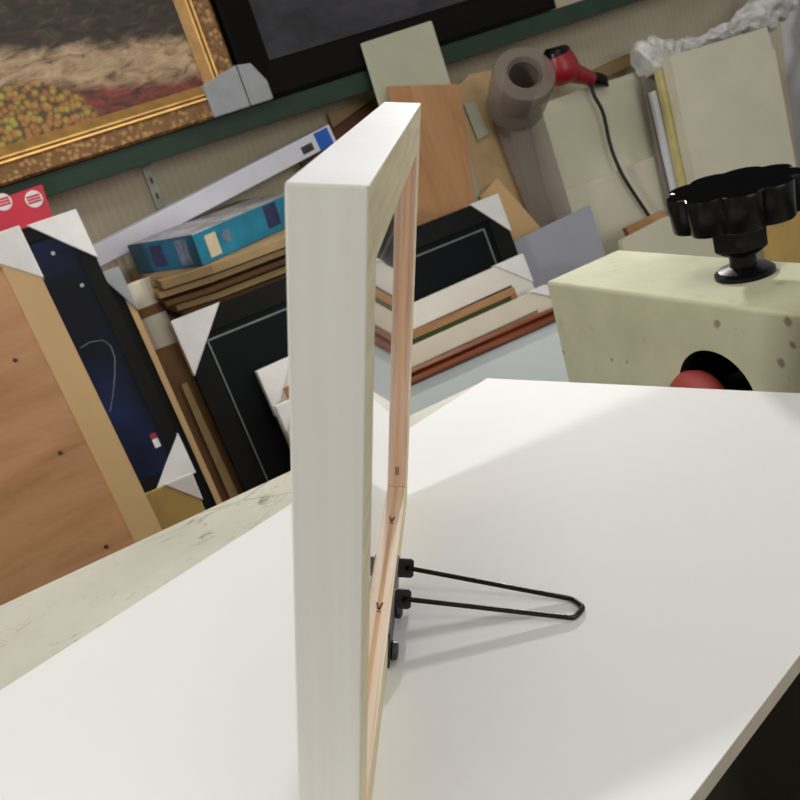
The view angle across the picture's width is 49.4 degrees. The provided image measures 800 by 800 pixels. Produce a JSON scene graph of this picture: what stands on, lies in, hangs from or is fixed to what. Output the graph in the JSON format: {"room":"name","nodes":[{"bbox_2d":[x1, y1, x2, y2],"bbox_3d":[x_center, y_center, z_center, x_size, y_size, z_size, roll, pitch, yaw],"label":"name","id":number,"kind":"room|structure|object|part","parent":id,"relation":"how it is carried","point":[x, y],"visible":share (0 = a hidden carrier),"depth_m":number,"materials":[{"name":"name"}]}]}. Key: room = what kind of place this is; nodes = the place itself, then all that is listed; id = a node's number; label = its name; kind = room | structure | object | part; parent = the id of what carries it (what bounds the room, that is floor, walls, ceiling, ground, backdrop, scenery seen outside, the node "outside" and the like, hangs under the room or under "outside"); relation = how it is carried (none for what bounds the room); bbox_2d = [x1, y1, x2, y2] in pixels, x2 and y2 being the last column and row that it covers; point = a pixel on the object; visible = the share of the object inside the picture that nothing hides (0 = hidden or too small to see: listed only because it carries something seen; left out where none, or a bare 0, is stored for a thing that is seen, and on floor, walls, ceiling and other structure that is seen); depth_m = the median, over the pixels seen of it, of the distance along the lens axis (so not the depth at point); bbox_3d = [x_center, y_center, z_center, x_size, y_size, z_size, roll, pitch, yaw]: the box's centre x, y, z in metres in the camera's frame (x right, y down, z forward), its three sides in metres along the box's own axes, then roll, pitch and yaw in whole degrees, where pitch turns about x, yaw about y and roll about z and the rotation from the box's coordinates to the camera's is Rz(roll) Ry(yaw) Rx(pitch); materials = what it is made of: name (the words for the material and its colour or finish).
{"room":"service shop","nodes":[
{"label":"service shop","id":0,"kind":"room"},
{"bbox_2d":[28,0,796,283],"bbox_3d":[-1.985,-0.664,1.587,7.393,3.259,0.100,-24,22,-20],"label":"wall","id":1,"kind":"structure","parent":0,"point":[106,206],"depth_m":2.38,"materials":[{"name":"beige paint"}]},
{"bbox_2d":[140,163,165,210],"bbox_3d":[-0.581,-0.372,2.303,0.024,0.530,0.012,-24,22,-20],"label":"wall strip","id":2,"kind":"object","parent":1,"relation":"attached to","point":[149,176],"visible":0.18,"depth_m":2.23,"materials":[{"name":"grey metal"}]},
{"bbox_2d":[0,0,640,197],"bbox_3d":[-0.355,-0.740,2.249,3.893,0.053,0.150,-25,22,-19],"label":"wall shelf","id":3,"kind":"object","parent":1,"relation":"attached to","point":[57,181],"visible":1,"depth_m":2.18,"materials":[{"name":"green paint"}]},
{"bbox_2d":[0,0,249,187],"bbox_3d":[-0.888,-0.847,1.887,0.965,0.716,0.077,-24,22,-20],"label":"framed painting","id":4,"kind":"object","parent":3,"relation":"on","point":[81,80],"visible":1,"depth_m":2.01,"materials":[{"name":"gold wood"}]},
{"bbox_2d":[210,0,555,107],"bbox_3d":[-0.071,-1.236,2.210,0.964,0.716,0.080,-24,22,-20],"label":"framed painting","id":5,"kind":"object","parent":3,"relation":"on","point":[277,48],"visible":0.79,"depth_m":2.22},
{"bbox_2d":[592,54,631,76],"bbox_3d":[0.664,-1.050,2.756,0.195,0.050,0.030,-24,22,-20],"label":"batten","id":6,"kind":"object","parent":1,"relation":"attached to","point":[622,62],"visible":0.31,"depth_m":2.75,"materials":[{"name":"wood"}]},
{"bbox_2d":[781,0,799,166],"bbox_3d":[2.162,-1.597,0.793,0.100,3.259,4.550,-24,22,-20],"label":"wall","id":7,"kind":"structure","parent":0,"point":[790,27],"depth_m":3.08,"materials":[{"name":"beige paint"}]},
{"bbox_3d":[-0.531,1.320,0.194,7.393,0.100,4.650,-24,22,-20],"label":"floor","id":8,"kind":"structure","parent":0,"visible":0},
{"bbox_2d":[0,185,52,231],"bbox_3d":[-0.767,0.076,1.948,0.362,1.038,0.202,-24,22,-20],"label":"box","id":9,"kind":"object","parent":8,"relation":"on","point":[24,208],"visible":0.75,"depth_m":1.85,"materials":[{"name":"red cardboard"}]},
{"bbox_2d":[0,193,11,210],"bbox_3d":[-0.839,-0.418,1.838,0.036,0.036,0.006,-24,22,-20],"label":"print","id":10,"kind":"object","parent":9,"relation":"on","point":[5,200],"depth_m":1.84},
{"bbox_2d":[25,190,42,207],"bbox_3d":[-0.783,-0.430,1.861,0.036,0.036,0.006,-24,22,-20],"label":"print","id":11,"kind":"object","parent":9,"relation":"attached to","point":[33,198],"depth_m":1.86},
{"bbox_2d":[0,226,161,605],"bbox_3d":[-0.622,0.284,1.371,0.516,0.992,0.256,-24,22,-20],"label":"frame","id":12,"kind":"object","parent":8,"relation":"on","point":[72,497],"visible":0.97,"depth_m":1.38,"materials":[{"name":"brown wood"}]},
{"bbox_2d":[127,276,176,349],"bbox_3d":[-0.470,0.076,2.077,0.074,0.762,0.226,-26,23,-24],"label":"paper roll","id":13,"kind":"object","parent":8,"relation":"on","point":[154,317],"visible":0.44,"depth_m":2.00,"materials":[{"name":"beige paper"}]},
{"bbox_2d":[103,266,221,509],"bbox_3d":[-0.628,0.175,1.885,0.402,0.825,0.211,-25,22,-20],"label":"wood frame","id":14,"kind":"object","parent":8,"relation":"on","point":[114,277],"visible":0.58,"depth_m":1.92,"materials":[{"name":"brown wood"}]},
{"bbox_3d":[-0.628,0.176,1.885,0.396,0.834,0.020,-25,9,-20],"label":"moulding","id":15,"kind":"part","parent":14,"relation":"part of","materials":[{"name":"brown wood"}]},
{"bbox_2d":[165,308,181,320],"bbox_3d":[-0.235,-0.038,2.353,0.596,0.656,0.330,-24,22,-20],"label":"crate","id":16,"kind":"object","parent":8,"relation":"on","point":[172,315],"visible":0.02,"depth_m":2.08,"materials":[{"name":"brown wood"}]},
{"bbox_2d":[164,273,286,315],"bbox_3d":[-0.325,-0.335,2.220,0.569,0.015,0.338,-24,22,-20],"label":"cardboard","id":17,"kind":"object","parent":16,"relation":"on","point":[189,310],"visible":0.17,"depth_m":2.02,"materials":[{"name":"brown cardboard"}]},
{"bbox_2d":[168,264,285,310],"bbox_3d":[-0.333,-0.349,2.204,0.580,0.014,0.353,-24,22,-20],"label":"cardboard","id":18,"kind":"object","parent":17,"relation":"on","point":[279,270],"visible":0.27,"depth_m":2.00,"materials":[{"name":"brown cardboard"}]},
{"bbox_2d":[159,254,285,305],"bbox_3d":[-0.344,-0.361,2.189,0.602,0.012,0.365,-24,22,-20],"label":"cardboard","id":19,"kind":"object","parent":18,"relation":"on","point":[250,272],"visible":0.27,"depth_m":1.99,"materials":[{"name":"brown cardboard"}]},
{"bbox_2d":[129,247,285,298],"bbox_3d":[-0.354,-0.380,2.180,0.610,0.014,0.364,-24,22,-20],"label":"cardboard","id":20,"kind":"object","parent":19,"relation":"on","point":[160,293],"visible":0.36,"depth_m":1.97,"materials":[{"name":"brown cardboard"}]},
{"bbox_2d":[129,228,285,289],"bbox_3d":[-0.350,-0.400,2.162,0.600,0.020,0.391,-24,22,-20],"label":"cardboard","id":21,"kind":"object","parent":20,"relation":"on","point":[166,279],"visible":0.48,"depth_m":1.96,"materials":[{"name":"brown cardboard"}]},
{"bbox_2d":[127,192,284,273],"bbox_3d":[-0.439,-0.416,2.134,0.251,0.073,0.371,1,27,40],"label":"box","id":22,"kind":"object","parent":21,"relation":"on","point":[206,238],"visible":0.91,"depth_m":2.03,"materials":[{"name":"blue cardboard"}]},
{"bbox_2d":[92,125,335,266],"bbox_3d":[-0.507,-0.505,2.210,0.788,0.167,0.051,-24,22,-20],"label":"carton","id":23,"kind":"object","parent":22,"relation":"on","point":[215,193],"visible":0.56,"depth_m":2.20,"materials":[{"name":"white cardboard"}]},
{"bbox_2d":[298,97,378,168],"bbox_3d":[-0.135,-0.750,2.385,0.361,0.146,0.020,-25,22,-20],"label":"plank","id":24,"kind":"object","parent":23,"relation":"on","point":[359,115],"visible":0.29,"depth_m":2.37,"materials":[{"name":"brown wood"}]},
{"bbox_2d":[145,472,204,529],"bbox_3d":[-0.397,0.409,1.572,0.250,0.495,0.118,-24,22,-20],"label":"card","id":25,"kind":"object","parent":8,"relation":"on","point":[178,500],"visible":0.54,"depth_m":1.56,"materials":[{"name":"cardboard"}]},
{"bbox_2d":[155,342,243,502],"bbox_3d":[-0.418,0.163,2.042,0.091,0.617,0.142,-24,22,-20],"label":"cardboard sheet","id":26,"kind":"object","parent":8,"relation":"on","point":[171,358],"visible":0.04,"depth_m":2.01,"materials":[{"name":"brown cardboard"}]},
{"bbox_2d":[181,382,237,498],"bbox_3d":[-0.391,0.209,2.025,0.026,0.531,0.120,-25,22,-21],"label":"strip","id":27,"kind":"object","parent":8,"relation":"on","point":[229,486],"visible":0.56,"depth_m":2.00,"materials":[{"name":"brown wood"}]},
{"bbox_2d":[0,385,475,689],"bbox_3d":[-0.316,0.606,0.640,1.320,0.750,0.301,-24,22,-20],"label":"work table","id":28,"kind":"object","parent":8,"relation":"on","point":[37,625],"visible":0.09,"depth_m":0.69,"materials":[{"name":"beige paint"}]},
{"bbox_2d":[0,378,799,799],"bbox_3d":[-0.057,0.171,0.473,0.860,0.009,0.408,-31,25,-34],"label":"board","id":29,"kind":"object","parent":28,"relation":"on","point":[671,514],"visible":1,"depth_m":0.50,"materials":[{"name":"laminate"}]},
{"bbox_2d":[285,102,584,799],"bbox_3d":[0.001,0.006,0.443,0.134,0.278,0.335,-13,21,9],"label":"picture frame","id":30,"kind":"object","parent":29,"relation":"on","point":[351,211],"visible":1,"depth_m":0.29,"materials":[{"name":"white wood"}]},
{"bbox_3d":[-0.010,-0.110,0.396,0.023,0.027,0.334,3,23,3],"label":"rail","id":31,"kind":"part","parent":30,"relation":"part of","materials":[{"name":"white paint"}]},
{"bbox_3d":[-0.017,0.127,0.494,0.023,0.027,0.334,3,23,3],"label":"rail","id":32,"kind":"part","parent":30,"relation":"part of","materials":[{"name":"brown wood"}]},
{"bbox_3d":[-0.010,0.009,0.445,0.003,0.230,0.280,3,23,3],"label":"panel","id":33,"kind":"part","parent":30,"relation":"part of","materials":[{"name":"beige wood"}]},
{"bbox_3d":[-0.004,0.122,0.510,0.002,0.023,0.078,3,23,3],"label":"hinge plate","id":34,"kind":"part","parent":30,"relation":"part of","materials":[{"name":"black metal"}]},
{"bbox_3d":[0.048,0.114,0.499,0.114,0.018,0.033,-3,24,32],"label":"wire leg","id":35,"kind":"part","parent":30,"relation":"part of","materials":[{"name":"black metal"}]},
{"bbox_2d":[169,194,517,491],"bbox_3d":[-0.011,-0.036,2.145,0.893,0.686,0.165,-25,22,-20],"label":"picture frame","id":36,"kind":"object","parent":8,"relation":"on","point":[223,345],"visible":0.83,"depth_m":2.01,"materials":[{"name":"black metal"}]},
{"bbox_2d":[327,97,373,128],"bbox_3d":[0.015,-0.378,2.565,0.174,0.982,0.042,-24,22,-20],"label":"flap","id":37,"kind":"object","parent":8,"relation":"on","point":[336,117],"visible":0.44,"depth_m":2.40,"materials":[{"name":"brown cardboard"}]},
{"bbox_2d":[255,254,533,447],"bbox_3d":[0.087,0.021,2.137,0.756,0.536,0.130,-25,22,-20],"label":"picture frame","id":38,"kind":"object","parent":8,"relation":"on","point":[514,272],"visible":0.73,"depth_m":2.14,"materials":[{"name":"wood"}]},
{"bbox_3d":[0.089,0.023,2.138,0.626,0.407,0.010,-26,10,-20],"label":"panel","id":39,"kind":"part","parent":38,"relation":"part of","materials":[{"name":"cardboard"}]},
{"bbox_2d":[283,287,517,398],"bbox_3d":[0.096,0.064,2.103,0.640,0.477,0.117,-25,22,-20],"label":"wood frame","id":40,"kind":"object","parent":8,"relation":"on","point":[422,333],"visible":0.17,"depth_m":2.11,"materials":[{"name":"brown wood"}]},
{"bbox_3d":[0.096,0.064,2.105,0.600,0.443,0.010,-25,10,-20],"label":"panel","id":41,"kind":"part","parent":40,"relation":"part of","materials":[{"name":"beige wood"}]},
{"bbox_2d":[274,285,551,439],"bbox_3d":[0.124,0.074,2.078,0.750,0.462,0.114,-25,22,-20],"label":"frame","id":42,"kind":"object","parent":8,"relation":"on","point":[537,300],"visible":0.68,"depth_m":2.09,"materials":[{"name":"beige wood"}]},
{"bbox_3d":[0.126,0.075,2.079,0.652,0.366,0.008,-25,10,-20],"label":"panel","id":43,"kind":"part","parent":42,"relation":"part of","materials":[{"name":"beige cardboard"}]},
{"bbox_2d":[361,21,479,201],"bbox_3d":[0.159,-0.428,2.377,0.267,1.127,0.187,-24,22,-20],"label":"board","id":44,"kind":"object","parent":8,"relation":"on","point":[412,55],"visible":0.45,"depth_m":2.28,"materials":[{"name":"cardboard"}]},
{"bbox_2d":[386,84,474,225],"bbox_3d":[0.161,-0.346,2.342,0.341,1.005,0.170,-24,22,-20],"label":"board","id":45,"kind":"object","parent":8,"relation":"on","point":[445,183],"visible":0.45,"depth_m":2.29,"materials":[{"name":"brown wood"}]},
{"bbox_2d":[410,307,568,414],"bbox_3d":[0.198,0.080,2.066,0.804,0.421,0.109,-24,22,-20],"label":"frame","id":46,"kind":"object","parent":8,"relation":"on","point":[530,348],"visible":0.12,"depth_m":2.07,"materials":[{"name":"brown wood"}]},
{"bbox_3d":[0.198,0.080,2.064,0.802,0.421,0.025,-24,10,-20],"label":"moulding","id":47,"kind":"part","parent":46,"relation":"part of","materials":[{"name":"red wood"}]},
{"bbox_2d":[459,70,525,209],"bbox_3d":[0.321,-0.434,2.494,0.222,0.969,0.161,-24,22,-20],"label":"cardboard sheet","id":48,"kind":"object","parent":8,"relation":"on","point":[489,161],"visible":0.3,"depth_m":2.43,"materials":[{"name":"brown cardboard"}]},
{"bbox_2d":[464,100,488,139],"bbox_3d":[0.212,-0.775,2.408,0.046,0.103,0.020,-25,22,-20],"label":"card","id":49,"kind":"object","parent":48,"relation":"on","point":[479,128],"visible":1,"depth_m":2.40,"materials":[{"name":"grey plastic"}]},
{"bbox_2d":[486,47,555,130],"bbox_3d":[0.317,-0.825,2.317,0.168,0.210,0.215,-20,21,-8],"label":"roll","id":50,"kind":"object","parent":48,"relation":"on","point":[522,80],"visible":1,"depth_m":2.26,"materials":[{"name":"beige"}]},
{"bbox_2d":[478,178,539,240],"bbox_3d":[0.391,-0.290,2.466,0.158,0.694,0.121,-24,22,-20],"label":"wood offcut","id":51,"kind":"object","parent":8,"relation":"on","point":[521,223],"visible":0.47,"depth_m":2.41,"materials":[{"name":"brown wood"}]},
{"bbox_2d":[491,115,571,227],"bbox_3d":[0.466,-0.421,2.529,0.163,0.843,0.139,-24,22,-19],"label":"cardboard tube","id":52,"kind":"object","parent":8,"relation":"on","point":[529,153],"visible":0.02,"depth_m":2.48,"materials":[{"name":"beige cardboard"}]},
{"bbox_2d":[514,205,605,288],"bbox_3d":[0.496,-0.214,2.375,0.279,0.566,0.099,-25,22,-20],"label":"board","id":53,"kind":"object","parent":8,"relation":"on","point":[571,242],"visible":0.3,"depth_m":2.33,"materials":[{"name":"grey cardboard"}]},
{"bbox_2d":[543,72,668,189],"bbox_3d":[0.691,-0.545,2.689,0.554,0.833,0.143,-24,22,-20],"label":"board","id":54,"kind":"object","parent":8,"relation":"on","point":[574,121],"visible":0.12,"depth_m":2.62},
{"bbox_2d":[543,45,649,216],"bbox_3d":[0.657,-0.696,2.642,0.316,0.787,0.106,-19,21,-5],"label":"hair dryer","id":55,"kind":"object","parent":54,"relation":"on","point":[567,68],"visible":0.75,"depth_m":2.52,"materials":[{"name":"red plastic"}]},
{"bbox_3d":[0.518,-0.956,2.541,0.118,0.094,0.064,-24,22,-20],"label":"handle","id":56,"kind":"part","parent":55,"relation":"part of","materials":[{"name":"red plastic"}]},
{"bbox_2d":[593,72,608,86],"bbox_3d":[0.587,-0.949,2.578,0.069,0.058,0.040,-24,22,-20],"label":"heat gun nozzle","id":57,"kind":"object","parent":55,"relation":"attached to","point":[599,79],"depth_m":2.56,"materials":[{"name":"black plastic"}]},
{"bbox_3d":[0.735,-0.651,2.641,0.199,0.666,0.048,-11,21,15],"label":"cord","id":58,"kind":"part","parent":55,"relation":"part of","materials":[{"name":"black rubber"}]},
{"bbox_2d":[565,156,668,254],"bbox_3d":[0.709,-0.407,2.686,0.413,0.578,0.101,-24,22,-20],"label":"board","id":59,"kind":"object","parent":8,"relation":"on","point":[614,207],"visible":0.24,"depth_m":2.65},
{"bbox_2d":[622,210,666,235],"bbox_3d":[0.706,-0.509,2.503,0.152,0.033,0.024,-25,22,-20],"label":"stick","id":60,"kind":"object","parent":8,"relation":"on","point":[630,229],"visible":0.82,"depth_m":2.49,"materials":[{"name":"brown wood"}]},
{"bbox_2d":[639,75,669,213],"bbox_3d":[0.846,-0.587,2.699,0.037,0.818,0.162,-17,21,0],"label":"board","id":61,"kind":"object","parent":8,"relation":"on","point":[644,81],"visible":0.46,"depth_m":2.65,"materials":[{"name":"wood"}]},
{"bbox_2d":[630,0,797,76],"bbox_3d":[0.968,-1.165,2.682,0.630,0.188,0.153,-24,22,-20],"label":"crumpled plastic bag","id":62,"kind":"object","parent":61,"relation":"on","point":[648,55],"visible":0.87,"depth_m":2.70,"materials":[{"name":"white plastic"}]},
{"bbox_2d":[648,90,677,190],"bbox_3d":[0.867,-0.561,2.687,0.030,0.769,0.149,-18,21,-4],"label":"board","id":63,"kind":"object","parent":8,"relation":"on","point":[661,133],"visible":0.44,"depth_m":2.63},
{"bbox_2d":[654,57,686,186],"bbox_3d":[0.896,-0.609,2.669,0.093,0.854,0.192,-17,21,-1],"label":"board","id":64,"kind":"object","parent":8,"relation":"on","point":[677,162],"visible":0.22,"depth_m":2.61,"materials":[{"name":"wood"}]},
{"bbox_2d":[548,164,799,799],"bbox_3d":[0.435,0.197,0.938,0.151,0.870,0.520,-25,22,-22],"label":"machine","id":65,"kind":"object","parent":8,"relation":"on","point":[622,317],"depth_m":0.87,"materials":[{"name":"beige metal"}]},
{"bbox_3d":[0.326,-0.164,0.835,0.123,0.091,0.122,-25,22,-22],"label":"clamp knob","id":66,"kind":"part","parent":65,"relation":"part of","materials":[{"name":"black plastic"}]},
{"bbox_2d":[618,216,764,258],"bbox_3d":[0.903,-0.340,2.536,0.606,0.461,0.092,-24,22,-20],"label":"board","id":67,"kind":"object","parent":8,"relation":"on","point":[658,236],"visible":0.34,"depth_m":2.45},
{"bbox_2d":[663,27,795,184],"bbox_3d":[1.067,-0.672,2.701,0.467,0.859,0.174,-24,22,-20],"label":"board","id":68,"kind":"object","parent":8,"relation":"on","point":[726,98],"visible":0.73,"depth_m":2.63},
{"bbox_2d":[763,211,799,262],"bbox_3d":[1.229,-0.396,2.548,0.371,0.381,0.089,-24,22,-20],"label":"carton","id":69,"kind":"object","parent":8,"relation":"on","point":[783,245],"visible":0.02,"depth_m":2.47,"materials":[{"name":"brown cardboard"}]},
{"bbox_3d":[-0.684,0.491,1.708,0.730,0.403,0.095,-24,22,-20],"label":"box","id":70,"kind":"object","parent":8,"relation":"on","visible":0},
{"bbox_2d":[21,209,195,492],"bbox_3d":[-0.694,-0.038,1.703,0.383,0.569,0.165,-24,22,-20],"label":"poster","id":71,"kind":"object","parent":70,"relation":"on","point":[64,253],"visible":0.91,"depth_m":1.74,"materials":[{"name":"blue paper"}]},
{"bbox_2d":[28,237,168,481],"bbox_3d":[-0.694,-0.036,1.702,0.312,0.512,0.008,-25,8,-19],"label":"print","id":72,"kind":"object","parent":71,"relation":"attached to","point":[76,292],"depth_m":1.74}
]}

